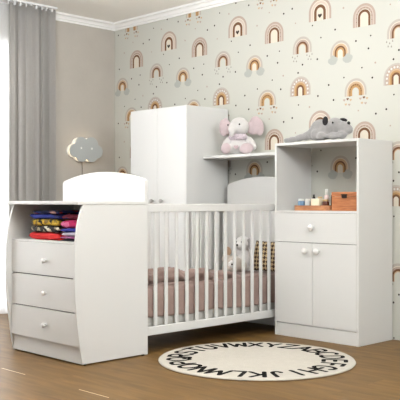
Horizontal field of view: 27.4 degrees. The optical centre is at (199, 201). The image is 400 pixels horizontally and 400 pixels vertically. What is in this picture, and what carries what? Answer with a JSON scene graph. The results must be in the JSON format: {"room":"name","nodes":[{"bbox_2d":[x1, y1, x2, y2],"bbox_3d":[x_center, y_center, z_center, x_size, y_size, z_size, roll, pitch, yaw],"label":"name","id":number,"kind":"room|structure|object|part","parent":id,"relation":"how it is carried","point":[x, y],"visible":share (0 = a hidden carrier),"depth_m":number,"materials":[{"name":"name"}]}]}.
{"room":"children's room","nodes":[
{"label":"children's room","id":0,"kind":"room"},
{"bbox_2d":[56,20,114,200],"bbox_3d":[-3.147,-0.375,5.675,6.400,2.650,0.120,0,0,-44],"label":"wall","id":1,"kind":"structure","parent":0,"point":[85,55],"depth_m":7.62,"materials":[{"name":"beige paint"}]},
{"bbox_2d":[0,2,114,30],"bbox_3d":[-3.080,-1.669,5.606,6.400,0.062,0.072,0,0,-44],"label":"trim","id":2,"kind":"structure","parent":1,"relation":"attached to","point":[64,17],"depth_m":7.57,"materials":[{"name":"white paint"}]},
{"bbox_2d":[66,137,102,173],"bbox_3d":[-1.065,0.050,7.574,0.372,1.300,0.067,0,0,-44],"label":"lamp","id":3,"kind":"object","parent":1,"relation":"attached to","point":[82,149],"visible":0.93,"depth_m":7.54,"materials":[{"name":"white plastic"}]},
{"bbox_3d":[-1.047,-0.484,7.556,0.372,0.232,0.014,0,0,-44],"label":"panel","id":4,"kind":"part","parent":3,"relation":"part of","materials":[{"name":"grey plastic"}]},
{"bbox_2d":[23,0,200,21],"bbox_3d":[-0.799,-1.750,3.355,6.520,0.100,6.720,0,0,-44],"label":"ceiling","id":5,"kind":"structure","parent":0,"point":[106,10],"depth_m":7.13,"materials":[{"name":"white paint"}]},
{"bbox_2d":[0,0,56,9],"bbox_3d":[-2.449,-1.692,6.069,3.250,0.016,0.120,0,0,-44],"label":"rail","id":6,"kind":"object","parent":5,"relation":"attached to","point":[3,1],"visible":0.76,"depth_m":6.99,"materials":[{"name":"white metal"}]},
{"bbox_2d":[0,3,8,313],"bbox_3d":[-2.594,-0.365,5.986,2.751,2.614,0.052,0,0,-44],"label":"sheer curtain","id":7,"kind":"object","parent":6,"relation":"hanging from","point":[4,8],"visible":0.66,"depth_m":6.91,"materials":[{"name":"white fabric"}]},
{"bbox_2d":[8,0,55,221],"bbox_3d":[-1.438,-0.373,7.001,0.458,2.622,0.091,0,0,-44],"label":"drape","id":8,"kind":"object","parent":6,"relation":"hanging from","point":[32,30],"visible":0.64,"depth_m":6.98,"materials":[{"name":"grey fabric"}]},
{"bbox_2d":[0,314,399,399],"bbox_3d":[-0.799,1.000,3.355,6.520,0.100,6.720,0,0,-44],"label":"floor","id":9,"kind":"structure","parent":0,"point":[24,375],"depth_m":4.44,"materials":[{"name":"brown wood"}]},
{"bbox_2d":[5,201,145,365],"bbox_3d":[-0.794,0.472,5.169,0.540,0.956,0.771,0,0,-44],"label":"dresser","id":10,"kind":"object","parent":9,"relation":"on","point":[82,300],"visible":0.98,"depth_m":4.94,"materials":[{"name":"white wood"}]},
{"bbox_3d":[-1.049,0.479,5.430,0.539,0.926,0.016,0,0,-44],"label":"panel","id":11,"kind":"part","parent":10,"relation":"part of","materials":[{"name":"white wood"}]},
{"bbox_3d":[-0.781,0.241,5.175,0.488,0.012,0.723,0,0,-44],"label":"shelf panel","id":12,"kind":"part","parent":10,"relation":"part of","materials":[{"name":"white wood"}]},
{"bbox_3d":[-0.951,0.347,5.009,0.018,0.197,0.720,0,0,-44],"label":"drawer","id":13,"kind":"part","parent":10,"relation":"part of","materials":[{"name":"white wood"}]},
{"bbox_3d":[-0.951,0.549,5.009,0.018,0.194,0.720,0,0,-44],"label":"drawer","id":14,"kind":"part","parent":10,"relation":"part of","materials":[{"name":"white wood"}]},
{"bbox_3d":[-0.951,0.747,5.009,0.018,0.190,0.720,0,0,-44],"label":"drawer","id":15,"kind":"part","parent":10,"relation":"part of","materials":[{"name":"white wood"}]},
{"bbox_2d":[29,232,64,239],"bbox_3d":[-0.874,0.210,5.158,0.259,0.048,0.339,0,0,-44],"label":"shirt","id":16,"kind":"object","parent":10,"relation":"on","point":[36,235],"visible":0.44,"depth_m":5.06,"materials":[{"name":"red fabric"}]},
{"bbox_2d":[31,225,65,232],"bbox_3d":[-0.869,0.167,5.153,0.257,0.045,0.311,0,0,-44],"label":"shirt","id":17,"kind":"object","parent":16,"relation":"on","point":[57,229],"visible":0.44,"depth_m":5.04,"materials":[{"name":"fabric"}]},
{"bbox_2d":[31,219,67,225],"bbox_3d":[-0.868,0.126,5.154,0.262,0.047,0.312,0,0,-44],"label":"shirt","id":18,"kind":"object","parent":17,"relation":"on","point":[40,222],"visible":0.55,"depth_m":5.04,"materials":[{"name":"yellow fabric"}]},
{"bbox_2d":[29,214,70,218],"bbox_3d":[-0.869,0.089,5.153,0.270,0.035,0.322,0,0,-44],"label":"shirt","id":19,"kind":"object","parent":18,"relation":"on","point":[36,216],"visible":0.56,"depth_m":5.06,"materials":[{"name":"blue fabric"}]},
{"bbox_2d":[32,210,79,213],"bbox_3d":[-0.866,0.062,5.154,0.254,0.028,0.294,0,0,-44],"label":"shirt","id":20,"kind":"object","parent":19,"relation":"on","point":[39,211],"visible":0.77,"depth_m":5.05,"materials":[{"name":"blue fabric"}]},
{"bbox_3d":[-0.786,0.005,5.177,0.519,0.022,0.771,0,0,-44],"label":"panel","id":21,"kind":"part","parent":10,"relation":"part of","materials":[{"name":"white wood"}]},
{"bbox_3d":[-0.603,0.473,5.349,0.010,0.914,0.723,0,0,-44],"label":"panel","id":22,"kind":"part","parent":10,"relation":"part of","materials":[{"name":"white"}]},
{"bbox_3d":[-0.533,0.479,4.901,0.539,0.926,0.016,0,0,-44],"label":"panel","id":23,"kind":"part","parent":10,"relation":"part of","materials":[{"name":"white wood"}]},
{"bbox_3d":[-0.672,0.228,4.952,0.259,0.014,0.203,0,0,-44],"label":"shirt","id":24,"kind":"object","parent":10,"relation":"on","visible":0},
{"bbox_2d":[60,236,74,238],"bbox_3d":[-0.672,0.212,4.952,0.268,0.018,0.211,0,0,-44],"label":"shirt","id":25,"kind":"object","parent":24,"relation":"on","point":[65,237],"visible":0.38,"depth_m":4.89,"materials":[{"name":"fabric"}]},
{"bbox_2d":[62,232,74,235],"bbox_3d":[-0.672,0.191,4.952,0.256,0.028,0.212,0,0,-44],"label":"shirt","id":26,"kind":"object","parent":25,"relation":"on","point":[65,233],"visible":0.35,"depth_m":4.89,"materials":[{"name":"white fabric"}]},
{"bbox_2d":[61,228,75,231],"bbox_3d":[-0.672,0.168,4.952,0.265,0.027,0.209,0,0,-44],"label":"shirt","id":27,"kind":"object","parent":26,"relation":"on","point":[66,229],"visible":0.3,"depth_m":4.88,"materials":[{"name":"blue fabric"}]},
{"bbox_2d":[61,219,76,227],"bbox_3d":[-0.672,0.131,4.952,0.263,0.055,0.207,0,0,-44],"label":"shirt","id":28,"kind":"object","parent":27,"relation":"on","point":[68,223],"visible":0.38,"depth_m":4.87,"materials":[{"name":"pink fabric"}]},
{"bbox_2d":[62,214,78,219],"bbox_3d":[-0.669,0.089,4.952,0.258,0.034,0.205,0,0,-44],"label":"shirt","id":29,"kind":"object","parent":28,"relation":"on","point":[72,216],"visible":0.38,"depth_m":4.88,"materials":[{"name":"fabric"}]},
{"bbox_2d":[63,172,274,354],"bbox_3d":[-0.108,0.376,5.941,1.518,1.148,0.884,0,0,-44],"label":"crib","id":30,"kind":"object","parent":9,"relation":"on","point":[249,210],"visible":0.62,"depth_m":5.57,"materials":[{"name":"white wood"}]},
{"bbox_3d":[-0.642,0.376,5.420,0.025,1.148,0.884,0,0,-44],"label":"footboard","id":31,"kind":"part","parent":30,"relation":"part of","materials":[{"name":"white wood"}]},
{"bbox_2d":[148,302,274,326],"bbox_3d":[-0.053,0.681,5.886,1.442,0.252,0.644,0,0,-44],"label":"mattress","id":32,"kind":"object","parent":30,"relation":"on","point":[181,317],"visible":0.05,"depth_m":5.54,"materials":[{"name":"white fabric"}]},
{"bbox_2d":[148,267,274,317],"bbox_3d":[-0.042,0.592,5.875,1.428,0.313,0.648,0,0,-44],"label":"blanket","id":33,"kind":"object","parent":32,"relation":"on","point":[160,270],"visible":0.52,"depth_m":5.54,"materials":[{"name":"pink fabric"}]},
{"bbox_2d":[222,247,246,271],"bbox_3d":[0.253,0.424,6.029,0.186,0.192,0.140,0,0,3],"label":"lamb","id":34,"kind":"object","parent":33,"relation":"on","point":[229,258],"visible":0.59,"depth_m":6.00,"materials":[{"name":"white fabric"}]},
{"bbox_2d":[236,236,249,270],"bbox_3d":[0.319,0.389,6.219,0.166,0.260,0.151,0,0,37],"label":"puppy","id":35,"kind":"object","parent":33,"relation":"on","point":[239,239],"visible":0.54,"depth_m":6.19},
{"bbox_2d":[254,240,274,271],"bbox_3d":[0.512,0.410,6.193,0.091,0.230,0.270,0,0,-44],"label":"cushion","id":36,"kind":"object","parent":33,"relation":"on","point":[264,243],"visible":0.46,"depth_m":6.17,"materials":[{"name":"fabric"}]},
{"bbox_3d":[0.192,0.039,5.634,1.468,0.050,0.022,0,0,-44],"label":"rail","id":37,"kind":"part","parent":30,"relation":"part of","materials":[{"name":"white wood"}]},
{"bbox_3d":[0.192,0.809,5.634,1.468,0.054,0.022,0,0,-44],"label":"rail","id":38,"kind":"part","parent":30,"relation":"part of","materials":[{"name":"white wood"}]},
{"bbox_3d":[0.482,0.376,6.406,0.025,1.148,0.724,0,0,-44],"label":"headboard","id":39,"kind":"part","parent":30,"relation":"part of","materials":[{"name":"white wood"}]},
{"bbox_2d":[131,105,227,269],"bbox_3d":[-0.190,0.093,6.830,0.504,1.713,0.686,0,0,-44],"label":"wardrobe","id":40,"kind":"object","parent":9,"relation":"on","point":[169,145],"visible":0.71,"depth_m":6.61,"materials":[{"name":"white wood"}]},
{"bbox_3d":[-0.459,0.051,6.806,0.017,1.627,0.342,0,0,-44],"label":"door","id":41,"kind":"part","parent":40,"relation":"part of","materials":[{"name":"white wood"}]},
{"bbox_3d":[-0.225,0.051,6.566,0.017,1.627,0.322,0,0,-44],"label":"door","id":42,"kind":"part","parent":40,"relation":"part of","materials":[{"name":"white wood"}]},
{"bbox_3d":[0.056,0.093,6.602,0.470,1.713,0.016,0,0,-44],"label":"panel","id":43,"kind":"part","parent":40,"relation":"part of","materials":[{"name":"white wood"}]},
{"bbox_2d":[158,342,355,380],"bbox_3d":[0.339,0.944,4.927,1.176,0.011,1.176,0,0,-44],"label":"round rug","id":44,"kind":"object","parent":9,"relation":"on","point":[239,361],"visible":1,"depth_m":4.85,"materials":[{"name":"white fabric"}]},
{"bbox_2d":[275,138,391,346],"bbox_3d":[0.917,0.265,5.757,0.444,1.370,0.720,0,0,-44],"label":"storage cabinet","id":45,"kind":"object","parent":9,"relation":"on","point":[333,269],"visible":0.99,"depth_m":5.58,"materials":[{"name":"white wood"}]},
{"bbox_3d":[0.687,0.265,6.024,0.402,1.370,0.016,0,0,-44],"label":"panel","id":46,"kind":"part","parent":45,"relation":"part of","materials":[{"name":"white wood"}]},
{"bbox_3d":[0.660,0.570,5.773,0.016,0.570,0.336,0,0,-44],"label":"door","id":47,"kind":"part","parent":45,"relation":"part of","materials":[{"name":"white wood"}]},
{"bbox_3d":[0.723,0.338,5.668,0.041,0.043,0.043,0,0,-44],"label":"knob","id":48,"kind":"part","parent":45,"relation":"part of","materials":[{"name":"white plastic"}]},
{"bbox_3d":[0.762,0.175,5.627,0.041,0.043,0.043,0,0,-44],"label":"knob","id":49,"kind":"part","parent":45,"relation":"part of","materials":[{"name":"white plastic"}]},
{"bbox_2d":[294,205,331,210],"bbox_3d":[0.824,0.042,5.780,0.178,0.036,0.318,0,0,-44],"label":"wooden tray","id":50,"kind":"object","parent":45,"relation":"on","point":[296,207],"visible":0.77,"depth_m":5.69,"materials":[{"name":"brown wood"}]},
{"bbox_2d":[298,199,304,204],"bbox_3d":[0.721,0.013,5.828,0.052,0.070,0.052,0,0,-44],"label":"jar","id":51,"kind":"object","parent":50,"relation":"on","point":[300,201],"visible":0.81,"depth_m":5.81,"materials":[{"name":"blue"}]},
{"bbox_2d":[305,199,310,204],"bbox_3d":[0.761,0.013,5.787,0.044,0.070,0.044,0,0,-44],"label":"jar","id":52,"kind":"object","parent":50,"relation":"on","point":[307,201],"visible":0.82,"depth_m":5.77,"materials":[{"name":"grey"}]},
{"bbox_2d":[311,199,322,204],"bbox_3d":[0.815,0.012,5.724,0.040,0.072,0.072,0,0,-44],"label":"carton","id":53,"kind":"object","parent":50,"relation":"on","point":[313,201],"visible":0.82,"depth_m":5.70,"materials":[{"name":"beige cardboard"}]},
{"bbox_2d":[322,199,328,204],"bbox_3d":[0.868,0.015,5.670,0.052,0.066,0.052,0,0,-44],"label":"jar","id":54,"kind":"object","parent":50,"relation":"on","point":[324,201],"visible":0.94,"depth_m":5.65,"materials":[{"name":"brown glass"}]},
{"bbox_2d":[324,189,328,198],"bbox_3d":[0.890,-0.021,5.762,0.036,0.138,0.036,0,0,-44],"label":"bottle","id":55,"kind":"object","parent":50,"relation":"on","point":[326,196],"visible":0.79,"depth_m":5.75,"materials":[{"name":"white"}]},
{"bbox_3d":[0.788,0.179,5.642,0.016,0.203,0.702,0,0,-44],"label":"drawer","id":56,"kind":"part","parent":45,"relation":"part of","materials":[{"name":"white wood"}]},
{"bbox_3d":[0.794,0.338,5.595,0.041,0.043,0.043,0,0,-44],"label":"knob","id":57,"kind":"part","parent":45,"relation":"part of","materials":[{"name":"white plastic"}]},
{"bbox_3d":[0.932,-0.411,5.772,0.402,0.018,0.687,0,0,-44],"label":"panel","id":58,"kind":"part","parent":45,"relation":"part of","materials":[{"name":"white wood"}]},
{"bbox_3d":[0.933,0.069,5.772,0.401,0.015,0.687,0,0,-44],"label":"shelf panel","id":59,"kind":"part","parent":45,"relation":"part of","materials":[{"name":"white wood"}]},
{"bbox_2d":[284,116,352,142],"bbox_3d":[0.809,-0.508,5.749,0.179,0.165,0.576,0,0,-44],"label":"plush dog","id":60,"kind":"object","parent":45,"relation":"on","point":[333,128],"visible":0.98,"depth_m":5.63},
{"bbox_3d":[0.906,0.570,5.521,0.016,0.570,0.363,0,0,-44],"label":"door","id":61,"kind":"part","parent":45,"relation":"part of","materials":[{"name":"white wood"}]},
{"bbox_2d":[332,192,356,210],"bbox_3d":[1.028,-0.004,5.570,0.174,0.128,0.229,0,0,-44],"label":"wooden box","id":62,"kind":"object","parent":45,"relation":"on","point":[341,201],"visible":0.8,"depth_m":5.53,"materials":[{"name":"orange wood"}]},
{"bbox_3d":[1.034,-0.052,5.575,0.157,0.032,0.229,0,0,-44],"label":"lid","id":63,"kind":"part","parent":62,"relation":"part of","materials":[{"name":"orange wood"}]},
{"bbox_3d":[1.178,0.265,5.520,0.402,1.370,0.016,0,0,-44],"label":"panel","id":64,"kind":"part","parent":45,"relation":"part of","materials":[{"name":"white wood"}]},
{"bbox_2d":[115,0,399,339],"bbox_3d":[1.490,-0.389,5.590,0.121,2.678,6.720,0,0,-44],"label":"wall","id":65,"kind":"structure","parent":0,"point":[290,65],"depth_m":6.37,"materials":[{"name":"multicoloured paper"}]},
{"bbox_2d":[114,0,243,30],"bbox_3d":[1.463,-1.669,5.479,0.072,0.062,6.600,0,0,-44],"label":"trim","id":66,"kind":"structure","parent":65,"relation":"attached to","point":[201,5],"depth_m":7.24,"materials":[{"name":"white paint"}]},
{"bbox_2d":[203,152,274,159],"bbox_3d":[0.427,-0.356,6.369,0.310,0.021,0.834,0,0,-44],"label":"wall shelf","id":67,"kind":"object","parent":65,"relation":"attached to","point":[268,154],"visible":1,"depth_m":6.38,"materials":[{"name":"white wood"}]},
{"bbox_2d":[219,116,263,154],"bbox_3d":[0.321,-0.516,6.415,0.355,0.315,0.194,0,0,8],"label":"elephant","id":68,"kind":"object","parent":67,"relation":"on","point":[238,142],"visible":0.97,"depth_m":6.38}
]}

